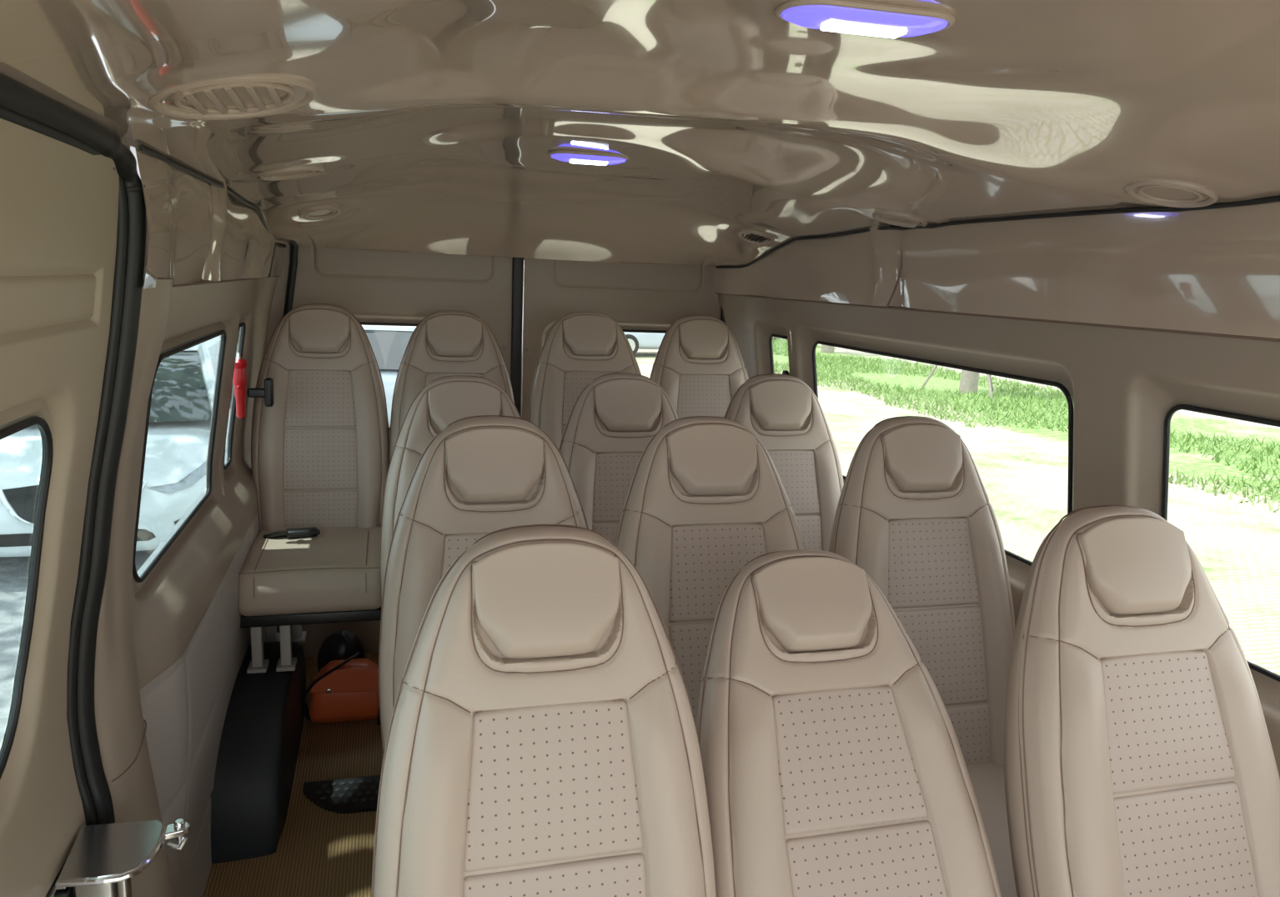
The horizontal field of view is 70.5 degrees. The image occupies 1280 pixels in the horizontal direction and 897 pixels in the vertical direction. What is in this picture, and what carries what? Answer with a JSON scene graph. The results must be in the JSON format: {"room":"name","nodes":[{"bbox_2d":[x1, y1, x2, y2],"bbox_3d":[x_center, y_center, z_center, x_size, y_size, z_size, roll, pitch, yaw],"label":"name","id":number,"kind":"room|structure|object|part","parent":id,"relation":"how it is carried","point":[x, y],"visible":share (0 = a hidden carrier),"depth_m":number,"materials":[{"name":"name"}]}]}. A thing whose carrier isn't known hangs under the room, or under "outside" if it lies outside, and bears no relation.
{"room":"vehicle interior","nodes":[
{"label":"vehicle interior","id":0,"kind":"room"},
{"bbox_2d":[0,145,227,749],"bbox_3d":[-0.893,0.281,1.455,0.070,1.930,3.815,0,11,-15],"label":"wall","id":1,"kind":"structure","parent":0,"point":[140,571],"depth_m":1.99,"materials":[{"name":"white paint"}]},
{"bbox_2d":[0,118,130,896],"bbox_3d":[-0.571,0.373,0.507,0.152,1.330,1.818,0,11,-15],"label":"door","id":2,"kind":"structure","parent":1,"relation":"in","point":[59,200],"depth_m":1.17,"materials":[{"name":"beige plastic"}]},
{"bbox_2d":[0,72,146,896],"bbox_3d":[-0.565,0.376,0.542,0.150,1.316,1.780,0,11,-15],"label":"door seal","id":3,"kind":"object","parent":1,"relation":"attached to","point":[22,105],"depth_m":1.30,"materials":[{"name":"black rubber"}]},
{"bbox_2d":[129,276,277,690],"bbox_3d":[-1.078,-0.069,2.332,0.106,0.725,1.765,0,11,-15],"label":"wall","id":4,"kind":"structure","parent":0,"point":[191,572],"depth_m":2.10,"materials":[{"name":"beige plastic"}]},
{"bbox_2d":[94,278,173,896],"bbox_3d":[-0.833,0.432,1.521,0.145,1.415,0.228,0,11,-15],"label":"trim","id":5,"kind":"structure","parent":4,"relation":"attached to","point":[121,731],"depth_m":1.45,"materials":[{"name":"beige plastic"}]},
{"bbox_2d":[132,330,226,582],"bbox_3d":[-1.000,-0.021,1.996,0.066,0.433,0.770,0,11,-15],"label":"window","id":6,"kind":"structure","parent":4,"relation":"in","point":[223,333],"depth_m":1.94,"materials":[{"name":"black rubber"}]},
{"bbox_2d":[139,512,266,896],"bbox_3d":[-1.110,0.626,2.463,0.048,0.700,1.765,0,11,-15],"label":"trim","id":7,"kind":"structure","parent":4,"relation":"attached to","point":[184,708],"depth_m":1.96,"materials":[{"name":"beige plastic"}]},
{"bbox_2d":[135,144,284,288],"bbox_3d":[-0.968,-0.508,2.184,0.041,0.205,1.935,0,11,-15],"label":"trim","id":8,"kind":"structure","parent":4,"relation":"attached to","point":[199,233],"depth_m":1.71,"materials":[{"name":"beige plastic"}]},
{"bbox_2d":[138,145,286,247],"bbox_3d":[-0.950,-0.552,2.162,0.008,0.108,1.860,0,11,-15],"label":"trim","id":9,"kind":"structure","parent":4,"relation":"attached to","point":[141,148],"depth_m":1.65,"materials":[{"name":"beige plastic"}]},
{"bbox_2d":[223,322,245,470],"bbox_3d":[-1.170,-0.151,2.604,0.066,0.418,0.140,0,11,-15],"label":"window","id":10,"kind":"structure","parent":4,"relation":"in","point":[243,325],"depth_m":2.65,"materials":[{"name":"clear glass"}]},
{"bbox_2d":[232,352,246,418],"bbox_3d":[-1.149,-0.182,2.606,0.042,0.189,0.047,6,11,20],"label":"hammer","id":11,"kind":"object","parent":4,"relation":"attached to","point":[239,380],"visible":0.93,"depth_m":2.59,"materials":[{"name":"red plastic"}]},
{"bbox_2d":[247,377,274,406],"bbox_3d":[-1.149,-0.171,2.741,0.072,0.087,0.035,0,11,-15],"label":"guide","id":12,"kind":"object","parent":4,"relation":"attached to","point":[267,393],"visible":1,"depth_m":2.73,"materials":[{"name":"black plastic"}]},
{"bbox_3d":[-1.155,-0.169,2.743,0.062,0.028,0.024,0,11,-15],"label":"arm","id":13,"kind":"part","parent":12,"relation":"part of","materials":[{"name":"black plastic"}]},
{"bbox_2d":[185,86,287,107],"bbox_3d":[-0.458,-0.401,1.023,0.165,0.005,0.165,-11,11,-13],"label":"vent grille","id":14,"kind":"object","parent":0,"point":[264,95],"depth_m":1.03,"materials":[{"name":"beige plastic"}]},
{"bbox_2d":[237,268,284,642],"bbox_3d":[-0.489,-0.033,3.450,1.900,1.680,0.034,0,11,-15],"label":"wall","id":15,"kind":"structure","parent":0,"point":[278,303],"depth_m":3.13,"materials":[{"name":"beige plastic"}]},
{"bbox_2d":[282,245,298,317],"bbox_3d":[-1.236,-0.266,3.160,0.106,0.941,0.026,0,11,-15],"label":"trim","id":16,"kind":"structure","parent":15,"relation":"attached to","point":[293,250],"depth_m":3.10,"materials":[{"name":"black rubber"}]},
{"bbox_2d":[283,245,512,657],"bbox_3d":[-0.883,-0.031,3.348,0.805,1.680,0.056,0,11,-15],"label":"door","id":17,"kind":"structure","parent":15,"relation":"in","point":[377,288],"depth_m":3.24,"materials":[{"name":"beige plastic"}]},
{"bbox_2d":[510,257,524,418],"bbox_3d":[-0.475,-0.021,3.443,0.044,1.620,0.040,0,11,-15],"label":"door frame","id":18,"kind":"structure","parent":15,"relation":"attached to","point":[518,263],"depth_m":3.35,"materials":[{"name":"black rubber"}]},
{"bbox_2d":[522,257,721,421],"bbox_3d":[-0.062,-0.038,3.575,0.830,1.680,0.056,0,11,-15],"label":"door","id":19,"kind":"structure","parent":15,"relation":"in","point":[640,298],"depth_m":3.43,"materials":[{"name":"beige plastic"}]},
{"bbox_2d":[720,306,724,322],"bbox_3d":[0.317,-0.279,3.591,0.034,0.940,0.026,0,11,-15],"label":"trim","id":20,"kind":"structure","parent":15,"relation":"attached to","point":[722,318],"depth_m":3.54,"materials":[{"name":"black rubber"}]},
{"bbox_2d":[268,170,309,176],"bbox_3d":[-0.706,-0.564,1.837,0.114,0.005,0.114,-12,13,-13],"label":"vent grille","id":21,"kind":"object","parent":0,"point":[294,173],"depth_m":1.86,"materials":[{"name":"beige plastic"}]},
{"bbox_2d":[202,652,383,896],"bbox_3d":[-0.046,1.155,1.851,1.800,0.060,3.785,0,11,-15],"label":"floor","id":22,"kind":"structure","parent":0,"point":[320,852],"depth_m":2.33,"materials":[{"name":"brown carpet"}]},
{"bbox_2d":[53,818,190,896],"bbox_3d":[-0.769,0.875,1.373,0.167,0.606,0.142,0,11,-15],"label":"metal table","id":23,"kind":"object","parent":22,"relation":"on","point":[102,860],"visible":0.93,"depth_m":1.30,"materials":[{"name":"metal"}]},
{"bbox_3d":[-0.820,0.607,1.284,0.025,0.010,0.050,0,11,-15],"label":"catch plate","id":24,"kind":"part","parent":23,"relation":"part of","materials":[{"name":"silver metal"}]},
{"bbox_3d":[-0.796,0.880,1.370,0.053,0.594,0.085,0,11,-15],"label":"post","id":25,"kind":"part","parent":23,"relation":"part of","materials":[{"name":"metal"}]},
{"bbox_3d":[-0.766,0.585,1.318,0.121,0.008,0.137,0,11,-15],"label":"plate","id":26,"kind":"part","parent":23,"relation":"part of","materials":[{"name":"metal"}]},
{"bbox_3d":[-0.738,0.742,1.306,0.012,0.294,0.012,0,11,-15],"label":"rail","id":27,"kind":"part","parent":23,"relation":"part of","materials":[{"name":"silver metal"}]},
{"bbox_2d":[210,642,306,863],"bbox_3d":[-1.083,0.774,2.588,0.178,0.325,0.830,0,11,-15],"label":"wheel arch cover","id":28,"kind":"object","parent":22,"relation":"on","point":[259,745],"visible":0.78,"depth_m":2.27,"materials":[{"name":"black plastic"}]},
{"bbox_2d":[238,303,389,673],"bbox_3d":[-0.978,0.099,2.745,0.425,1.041,0.654,0,11,-15],"label":"passenger seat","id":29,"kind":"object","parent":28,"relation":"on","point":[320,454],"visible":0.93,"depth_m":2.86,"materials":[{"name":"beige leather"}]},
{"bbox_3d":[-1.072,0.553,2.537,0.050,0.135,0.070,0,11,-15],"label":"leg","id":30,"kind":"part","parent":29,"relation":"part of","materials":[{"name":"grey paint"}]},
{"bbox_3d":[-1.152,0.517,2.824,0.050,0.177,0.070,0,11,-15],"label":"leg","id":31,"kind":"part","parent":29,"relation":"part of","materials":[{"name":"grey paint"}]},
{"bbox_3d":[-0.999,0.552,2.557,0.050,0.135,0.070,0,11,-15],"label":"leg","id":32,"kind":"part","parent":29,"relation":"part of","materials":[{"name":"grey paint"}]},
{"bbox_2d":[262,527,320,538],"bbox_3d":[-1.063,0.264,2.761,0.162,0.036,0.051,-2,12,-21],"label":"belt","id":33,"kind":"object","parent":29,"relation":"on","point":[312,531],"visible":1,"depth_m":2.75,"materials":[{"name":"black plastic"}]},
{"bbox_3d":[-1.079,0.516,2.844,0.050,0.177,0.070,0,11,-15],"label":"leg","id":34,"kind":"part","parent":29,"relation":"part of","materials":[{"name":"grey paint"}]},
{"bbox_2d":[238,526,381,616],"bbox_3d":[-0.963,0.354,2.701,0.408,0.135,0.460,0,11,-15],"label":"seat cushion","id":35,"kind":"object","parent":29,"relation":"on","point":[335,572],"depth_m":2.52,"materials":[{"name":"beige leather"}]},
{"bbox_3d":[-0.968,0.440,2.722,0.400,0.037,0.390,0,11,-15],"label":"seat frame","id":36,"kind":"part","parent":29,"relation":"part of","materials":[{"name":"black plastic"}]},
{"bbox_3d":[-1.020,-0.160,2.889,0.220,0.182,0.024,0,0,-15],"label":"perforated panel","id":37,"kind":"part","parent":29,"relation":"part of","materials":[{"name":"leather"}]},
{"bbox_3d":[-1.030,-0.081,2.931,0.424,0.767,0.143,0,0,-15],"label":"backrest","id":38,"kind":"part","parent":29,"relation":"part of","materials":[{"name":"beige leather"}]},
{"bbox_3d":[-1.016,0.205,2.888,0.229,0.140,0.024,0,0,-15],"label":"perforated panel","id":39,"kind":"part","parent":29,"relation":"part of","materials":[{"name":"leather"}]},
{"bbox_3d":[-1.018,0.033,2.889,0.229,0.196,0.024,0,0,-15],"label":"perforated panel","id":40,"kind":"part","parent":29,"relation":"part of","materials":[{"name":"leather"}]},
{"bbox_2d":[316,630,365,672],"bbox_3d":[-1.023,0.729,3.098,0.156,0.220,0.119,0,11,-15],"label":"helmet","id":41,"kind":"object","parent":22,"relation":"on","point":[339,645],"visible":0.52,"depth_m":3.05,"materials":[{"name":"black plastic"}]},
{"bbox_2d":[301,652,381,725],"bbox_3d":[-0.937,0.759,2.905,0.279,0.225,0.161,0,11,-15],"label":"handbag","id":42,"kind":"object","parent":22,"relation":"on","point":[347,690],"visible":0.81,"depth_m":2.87,"materials":[{"name":"orange leather"}]},
{"bbox_2d":[302,774,380,814],"bbox_3d":[-0.822,0.961,2.507,0.220,0.010,0.173,0,11,-15],"label":"rubber mat","id":43,"kind":"object","parent":22,"relation":"on","point":[358,795],"visible":0.96,"depth_m":2.51,"materials":[{"name":"black rubber"}]},
{"bbox_2d":[379,375,521,608],"bbox_3d":[-0.398,0.451,2.149,0.425,1.181,0.719,0,11,-15],"label":"passenger seat","id":44,"kind":"object","parent":22,"relation":"on","point":[446,400],"visible":0.15,"depth_m":2.27,"materials":[{"name":"beige leather"}]},
{"bbox_2d":[389,310,515,462],"bbox_3d":[-0.573,0.240,2.870,0.425,1.313,0.696,0,11,-15],"label":"passenger seat","id":45,"kind":"object","parent":22,"relation":"on","point":[448,343],"visible":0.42,"depth_m":2.98,"materials":[{"name":"beige leather"}]},
{"bbox_3d":[-0.610,-0.160,2.993,0.220,0.182,0.024,0,-4,-15],"label":"perforated panel","id":46,"kind":"part","parent":45,"relation":"part of","materials":[{"name":"leather"}]},
{"bbox_2d":[378,415,588,753],"bbox_3d":[-0.231,0.569,1.564,0.425,1.181,0.631,0,11,-15],"label":"passenger seat","id":47,"kind":"object","parent":22,"relation":"on","point":[477,478],"visible":0.36,"depth_m":1.66,"materials":[{"name":"beige leather"}]},
{"bbox_3d":[-0.270,0.246,1.693,0.220,0.182,0.024,0,2,-15],"label":"perforated panel","id":48,"kind":"part","parent":47,"relation":"part of","materials":[{"name":"leather"}]},
{"bbox_2d":[371,524,716,896],"bbox_3d":[-0.063,0.717,0.945,0.425,1.136,0.726,0,11,-15],"label":"passenger seat","id":49,"kind":"object","parent":22,"relation":"on","point":[542,740],"visible":1,"depth_m":1.08,"materials":[{"name":"beige leather"}]},
{"bbox_3d":[-0.105,0.399,1.088,0.220,0.182,0.024,0,-7,-15],"label":"perforated panel","id":50,"kind":"part","parent":49,"relation":"part of","materials":[{"name":"leather"}]},
{"bbox_3d":[-0.097,0.590,1.066,0.229,0.196,0.024,0,-7,-15],"label":"perforated panel","id":51,"kind":"part","parent":49,"relation":"part of","materials":[{"name":"leather"}]},
{"bbox_2d":[528,311,641,448],"bbox_3d":[-0.121,0.247,2.898,0.425,1.328,0.741,0,11,-15],"label":"passenger seat","id":52,"kind":"object","parent":22,"relation":"on","point":[580,348],"visible":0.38,"depth_m":3.02,"materials":[{"name":"beige leather"}]},
{"bbox_3d":[-0.151,0.023,2.998,0.229,0.196,0.024,0,-8,-15],"label":"perforated panel","id":53,"kind":"part","parent":52,"relation":"part of","materials":[{"name":"leather"}]},
{"bbox_3d":[-0.159,-0.168,3.024,0.220,0.182,0.024,0,-8,-15],"label":"perforated panel","id":54,"kind":"part","parent":52,"relation":"part of","materials":[{"name":"leather"}]},
{"bbox_2d":[558,372,678,545],"bbox_3d":[0.015,0.444,2.251,0.425,1.194,0.710,0,11,-15],"label":"passenger seat","id":55,"kind":"object","parent":22,"relation":"on","point":[609,425],"visible":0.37,"depth_m":2.37,"materials":[{"name":"beige leather"}]},
{"bbox_3d":[-0.019,0.292,2.369,0.229,0.196,0.024,0,-5,-15],"label":"perforated panel","id":56,"kind":"part","parent":55,"relation":"part of","materials":[{"name":"leather"}]},
{"bbox_3d":[-0.025,0.100,2.386,0.220,0.182,0.024,0,-5,-15],"label":"perforated panel","id":57,"kind":"part","parent":55,"relation":"part of","materials":[{"name":"leather"}]},
{"bbox_2d":[649,314,748,418],"bbox_3d":[0.263,0.223,3.118,0.425,1.327,0.643,0,11,-15],"label":"passenger seat","id":58,"kind":"object","parent":22,"relation":"on","point":[699,363],"visible":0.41,"depth_m":3.22,"materials":[{"name":"beige leather"}]},
{"bbox_3d":[0.227,-0.175,3.234,0.220,0.182,0.024,0,1,-15],"label":"perforated panel","id":59,"kind":"part","parent":58,"relation":"part of","materials":[{"name":"leather"}]},
{"bbox_2d":[615,416,804,727],"bbox_3d":[0.193,0.580,1.597,0.425,1.184,0.743,0,11,-15],"label":"passenger seat","id":60,"kind":"object","parent":22,"relation":"on","point":[705,499],"visible":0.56,"depth_m":1.73,"materials":[{"name":"beige leather"}]},
{"bbox_3d":[0.161,0.426,1.710,0.229,0.196,0.024,0,-8,-15],"label":"perforated panel","id":61,"kind":"part","parent":60,"relation":"part of","materials":[{"name":"leather"}]},
{"bbox_3d":[0.152,0.235,1.737,0.220,0.182,0.024,0,-8,-15],"label":"perforated panel","id":62,"kind":"part","parent":60,"relation":"part of","materials":[{"name":"leather"}]},
{"bbox_2d":[723,373,843,552],"bbox_3d":[0.436,0.434,2.387,0.425,1.198,0.677,0,11,-15],"label":"passenger seat","id":63,"kind":"object","parent":22,"relation":"on","point":[784,413],"visible":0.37,"depth_m":2.52,"materials":[{"name":"beige leather"}]},
{"bbox_3d":[0.397,0.094,2.519,0.220,0.182,0.024,0,-2,-15],"label":"perforated panel","id":64,"kind":"part","parent":63,"relation":"part of","materials":[{"name":"leather"}]},
{"bbox_3d":[0.400,0.287,2.512,0.229,0.196,0.024,0,-2,-15],"label":"perforated panel","id":65,"kind":"part","parent":63,"relation":"part of","materials":[{"name":"leather"}]},
{"bbox_2d":[696,549,1001,896],"bbox_3d":[0.330,0.749,1.094,0.425,1.052,0.898,0,11,-15],"label":"passenger seat","id":66,"kind":"object","parent":22,"relation":"on","point":[834,765],"visible":0.98,"depth_m":1.25,"materials":[{"name":"beige leather"}]},
{"bbox_3d":[0.281,0.428,1.259,0.220,0.182,0.024,0,-23,-15],"label":"perforated panel","id":67,"kind":"part","parent":66,"relation":"part of","materials":[{"name":"leather"}]},
{"bbox_3d":[0.303,0.605,1.187,0.229,0.196,0.024,0,-23,-15],"label":"perforated panel","id":68,"kind":"part","parent":66,"relation":"part of","materials":[{"name":"leather"}]},
{"bbox_2d":[828,416,1017,896],"bbox_3d":[0.637,0.574,1.732,0.425,1.185,0.715,0,11,-15],"label":"passenger seat","id":69,"kind":"object","parent":22,"relation":"on","point":[915,512],"visible":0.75,"depth_m":1.86,"materials":[{"name":"beige leather"}]},
{"bbox_3d":[0.597,0.234,1.869,0.220,0.182,0.024,0,-6,-15],"label":"perforated panel","id":70,"kind":"part","parent":69,"relation":"part of","materials":[{"name":"leather"}]},
{"bbox_3d":[0.603,0.426,1.851,0.229,0.196,0.024,0,-6,-15],"label":"perforated panel","id":71,"kind":"part","parent":69,"relation":"part of","materials":[{"name":"leather"}]},
{"bbox_3d":[0.609,0.597,1.835,0.229,0.140,0.024,0,-6,-15],"label":"perforated panel","id":72,"kind":"part","parent":69,"relation":"part of","materials":[{"name":"leather"}]},
{"bbox_2d":[965,762,1017,896],"bbox_3d":[0.664,0.744,1.642,0.408,0.135,0.460,0,11,-15],"label":"seat cushion","id":73,"kind":"object","parent":69,"relation":"on","point":[987,779],"depth_m":1.66,"materials":[{"name":"beige leather"}]},
{"bbox_2d":[1003,504,1279,896],"bbox_3d":[0.777,0.714,1.133,0.425,1.146,0.774,0,11,-15],"label":"passenger seat","id":74,"kind":"object","parent":22,"relation":"on","point":[1139,759],"visible":1,"depth_m":1.26,"materials":[{"name":"beige leather"}]},
{"bbox_3d":[0.733,0.381,1.279,0.220,0.182,0.024,0,-11,-15],"label":"perforated panel","id":75,"kind":"part","parent":74,"relation":"part of","materials":[{"name":"leather"}]},
{"bbox_3d":[0.745,0.570,1.243,0.229,0.196,0.024,0,-11,-15],"label":"perforated panel","id":76,"kind":"part","parent":74,"relation":"part of","materials":[{"name":"leather"}]},
{"bbox_2d":[303,210,336,216],"bbox_3d":[-0.910,-0.673,2.572,0.102,0.005,0.102,-12,2,-14],"label":"vent grille","id":77,"kind":"object","parent":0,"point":[322,213],"depth_m":2.58,"materials":[{"name":"beige plastic"}]},
{"bbox_2d":[0,0,1279,266],"bbox_3d":[0.102,-0.454,1.267,1.800,0.331,4.415,0,11,-15],"label":"ceiling","id":78,"kind":"structure","parent":0,"point":[433,126],"depth_m":1.19,"materials":[{"name":"beige plastic"}]},
{"bbox_2d":[147,75,317,120],"bbox_3d":[-0.458,-0.398,1.024,0.176,0.044,0.179,2,11,-2],"label":"ceiling vent","id":79,"kind":"object","parent":78,"relation":"in","point":[259,89],"visible":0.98,"depth_m":1.02,"materials":[{"name":"beige plastic"}]},
{"bbox_2d":[259,165,325,180],"bbox_3d":[-0.705,-0.560,1.837,0.125,0.035,0.128,2,11,-2],"label":"ceiling vent","id":80,"kind":"object","parent":78,"relation":"in","point":[300,172],"visible":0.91,"depth_m":1.84,"materials":[{"name":"beige plastic"}]},
{"bbox_2d":[298,205,341,220],"bbox_3d":[-0.910,-0.670,2.572,0.111,0.042,0.116,8,12,29],"label":"ceiling vent","id":81,"kind":"object","parent":78,"relation":"in","point":[319,213],"visible":0.98,"depth_m":2.57,"materials":[{"name":"beige plastic"}]},
{"bbox_2d":[547,150,629,165],"bbox_3d":[-0.116,-0.655,2.046,0.184,0.022,0.088,0,11,-13],"label":"recessed light","id":82,"kind":"object","parent":78,"relation":"in","point":[573,157],"visible":0.98,"depth_m":2.02,"materials":[{"name":"purple plastic"}]},
{"bbox_2d":[737,230,774,244],"bbox_3d":[0.368,-0.669,2.865,0.116,0.040,0.111,8,12,28],"label":"ceiling vent","id":83,"kind":"object","parent":78,"relation":"in","point":[752,237],"visible":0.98,"depth_m":2.86,"materials":[{"name":"beige plastic"}]},
{"bbox_2d":[774,0,954,38],"bbox_3d":[0.226,-0.430,0.912,0.184,0.021,0.088,0,11,-13],"label":"recessed light","id":84,"kind":"object","parent":78,"relation":"in","point":[853,17],"visible":1,"depth_m":0.89,"materials":[{"name":"purple plastic"}]},
{"bbox_2d":[873,211,927,227],"bbox_3d":[0.611,-0.538,2.124,0.127,0.034,0.126,8,12,28],"label":"ceiling vent","id":85,"kind":"object","parent":78,"relation":"in","point":[894,218],"visible":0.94,"depth_m":2.13,"materials":[{"name":"beige plastic"}]},
{"bbox_2d":[1124,180,1218,207],"bbox_3d":[0.808,-0.389,1.379,0.127,0.036,0.126,8,12,28],"label":"ceiling vent","id":86,"kind":"object","parent":78,"relation":"in","point":[1167,193],"visible":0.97,"depth_m":1.38,"materials":[{"name":"beige plastic"}]},
{"bbox_2d":[0,330,1279,738],"bbox_3d":[2.500,-6.539,46.966,150.000,0.001,170.000,0,11,-15],"label":"ground","id":87,"kind":"structure","parent":0,"point":[1023,473],"depth_m":10.31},
{"bbox_2d":[0,335,237,557],"bbox_3d":[-4.409,-0.219,7.923,1.940,1.505,4.343,-1,11,-18],"label":"car","id":88,"kind":"object","parent":87,"relation":"on","point":[174,473],"visible":0.17,"depth_m":6.33,"materials":[{"name":"white paint"}]},
{"bbox_2d":[2,485,38,522],"bbox_3d":[-3.768,0.359,6.016,0.791,0.265,0.143,-1,11,-18],"label":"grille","id":89,"kind":"object","parent":88,"relation":"attached to","point":[19,502],"depth_m":5.89,"materials":[{"name":"black plastic"}]},
{"bbox_3d":[-3.756,0.373,5.995,0.881,0.280,0.120,-1,11,-18],"label":"chrome trim","id":90,"kind":"part","parent":88,"relation":"part of","materials":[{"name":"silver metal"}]},
{"bbox_2d":[361,325,416,427],"bbox_3d":[-3.424,-0.905,11.777,4.320,1.505,1.830,0,11,-11],"label":"car","id":91,"kind":"object","parent":87,"relation":"on","point":[389,343],"visible":0.02,"depth_m":11.05,"materials":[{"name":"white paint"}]},
{"bbox_2d":[623,331,665,354],"bbox_3d":[0.503,-3.476,26.274,4.320,1.505,1.830,-3,12,-25],"label":"car","id":92,"kind":"object","parent":87,"relation":"on","point":[637,341],"visible":0.12,"depth_m":25.19,"materials":[{"name":"silver metal"}]},
{"bbox_2d":[820,344,834,353],"bbox_3d":[6.316,-5.433,29.783,2.071,4.658,2.031,0,11,-15],"label":"tree","id":93,"kind":"object","parent":87,"relation":"on","point":[825,348],"visible":0.03,"depth_m":29.98,"materials":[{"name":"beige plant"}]},
{"bbox_2d":[920,365,993,399],"bbox_3d":[7.303,-3.454,19.460,1.972,4.691,2.060,0,11,-15],"label":"tree","id":94,"kind":"object","parent":87,"relation":"on","point":[969,380],"visible":0.04,"depth_m":19.77,"materials":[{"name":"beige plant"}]},
{"bbox_2d":[772,336,1279,511],"bbox_3d":[6.407,-1.837,22.581,6.443,0.170,28.362,0,11,-15],"label":"grass","id":95,"kind":"structure","parent":87,"relation":"on","point":[780,343],"depth_m":17.42,"materials":[{"name":"green plant"}]},
{"bbox_2d":[878,215,915,222],"bbox_3d":[0.611,-0.542,2.123,0.114,0.005,0.114,11,7,-17],"label":"vent grille","id":96,"kind":"object","parent":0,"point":[896,218],"depth_m":2.14,"materials":[{"name":"beige plastic"}]},
{"bbox_2d":[717,294,1279,778],"bbox_3d":[0.828,0.446,1.925,0.130,1.420,3.735,0,11,-15],"label":"wall","id":97,"kind":"structure","parent":0,"point":[1122,384],"depth_m":1.71,"materials":[{"name":"beige plastic"}]},
{"bbox_2d":[768,334,787,373],"bbox_3d":[0.506,-0.191,3.191,0.066,0.413,0.190,0,11,-15],"label":"window","id":98,"kind":"structure","parent":97,"relation":"in","point":[771,335],"depth_m":3.24,"materials":[{"name":"black rubber"}]},
{"bbox_2d":[782,370,789,375],"bbox_3d":[0.488,-0.245,3.021,0.020,0.034,0.024,0,11,-15],"label":"handle","id":99,"kind":"object","parent":97,"relation":"attached to","point":[785,372],"visible":0.45,"depth_m":3.01,"materials":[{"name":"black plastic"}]},
{"bbox_2d":[812,341,1073,566],"bbox_3d":[0.726,-0.034,2.401,0.066,0.417,1.170,0,11,-15],"label":"window","id":100,"kind":"structure","parent":97,"relation":"in","point":[1070,486],"depth_m":2.01,"materials":[{"name":"black rubber"}]},
{"bbox_2d":[712,201,1279,341],"bbox_3d":[0.783,-0.349,1.753,0.038,0.205,3.735,0,11,-15],"label":"trim","id":101,"kind":"structure","parent":97,"relation":"attached to","point":[1215,272],"depth_m":1.70,"materials":[{"name":"beige plastic"}]},
{"bbox_2d":[716,195,1279,268],"bbox_3d":[0.781,-0.391,1.715,0.008,0.108,3.680,0,11,-15],"label":"trim","id":102,"kind":"structure","parent":97,"relation":"attached to","point":[1276,198],"depth_m":1.71,"materials":[{"name":"black rubber"}]},
{"bbox_2d":[1160,404,1279,682],"bbox_3d":[1.093,0.232,1.085,0.066,0.417,1.158,0,11,-15],"label":"window","id":103,"kind":"structure","parent":97,"relation":"in","point":[1179,407],"depth_m":1.54,"materials":[{"name":"black rubber"}]},
{"bbox_2d":[1143,187,1209,201],"bbox_3d":[0.809,-0.393,1.378,0.114,0.005,0.114,12,6,-17],"label":"vent grille","id":104,"kind":"object","parent":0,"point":[1165,193],"depth_m":1.38,"materials":[{"name":"beige plastic"}]}
]}

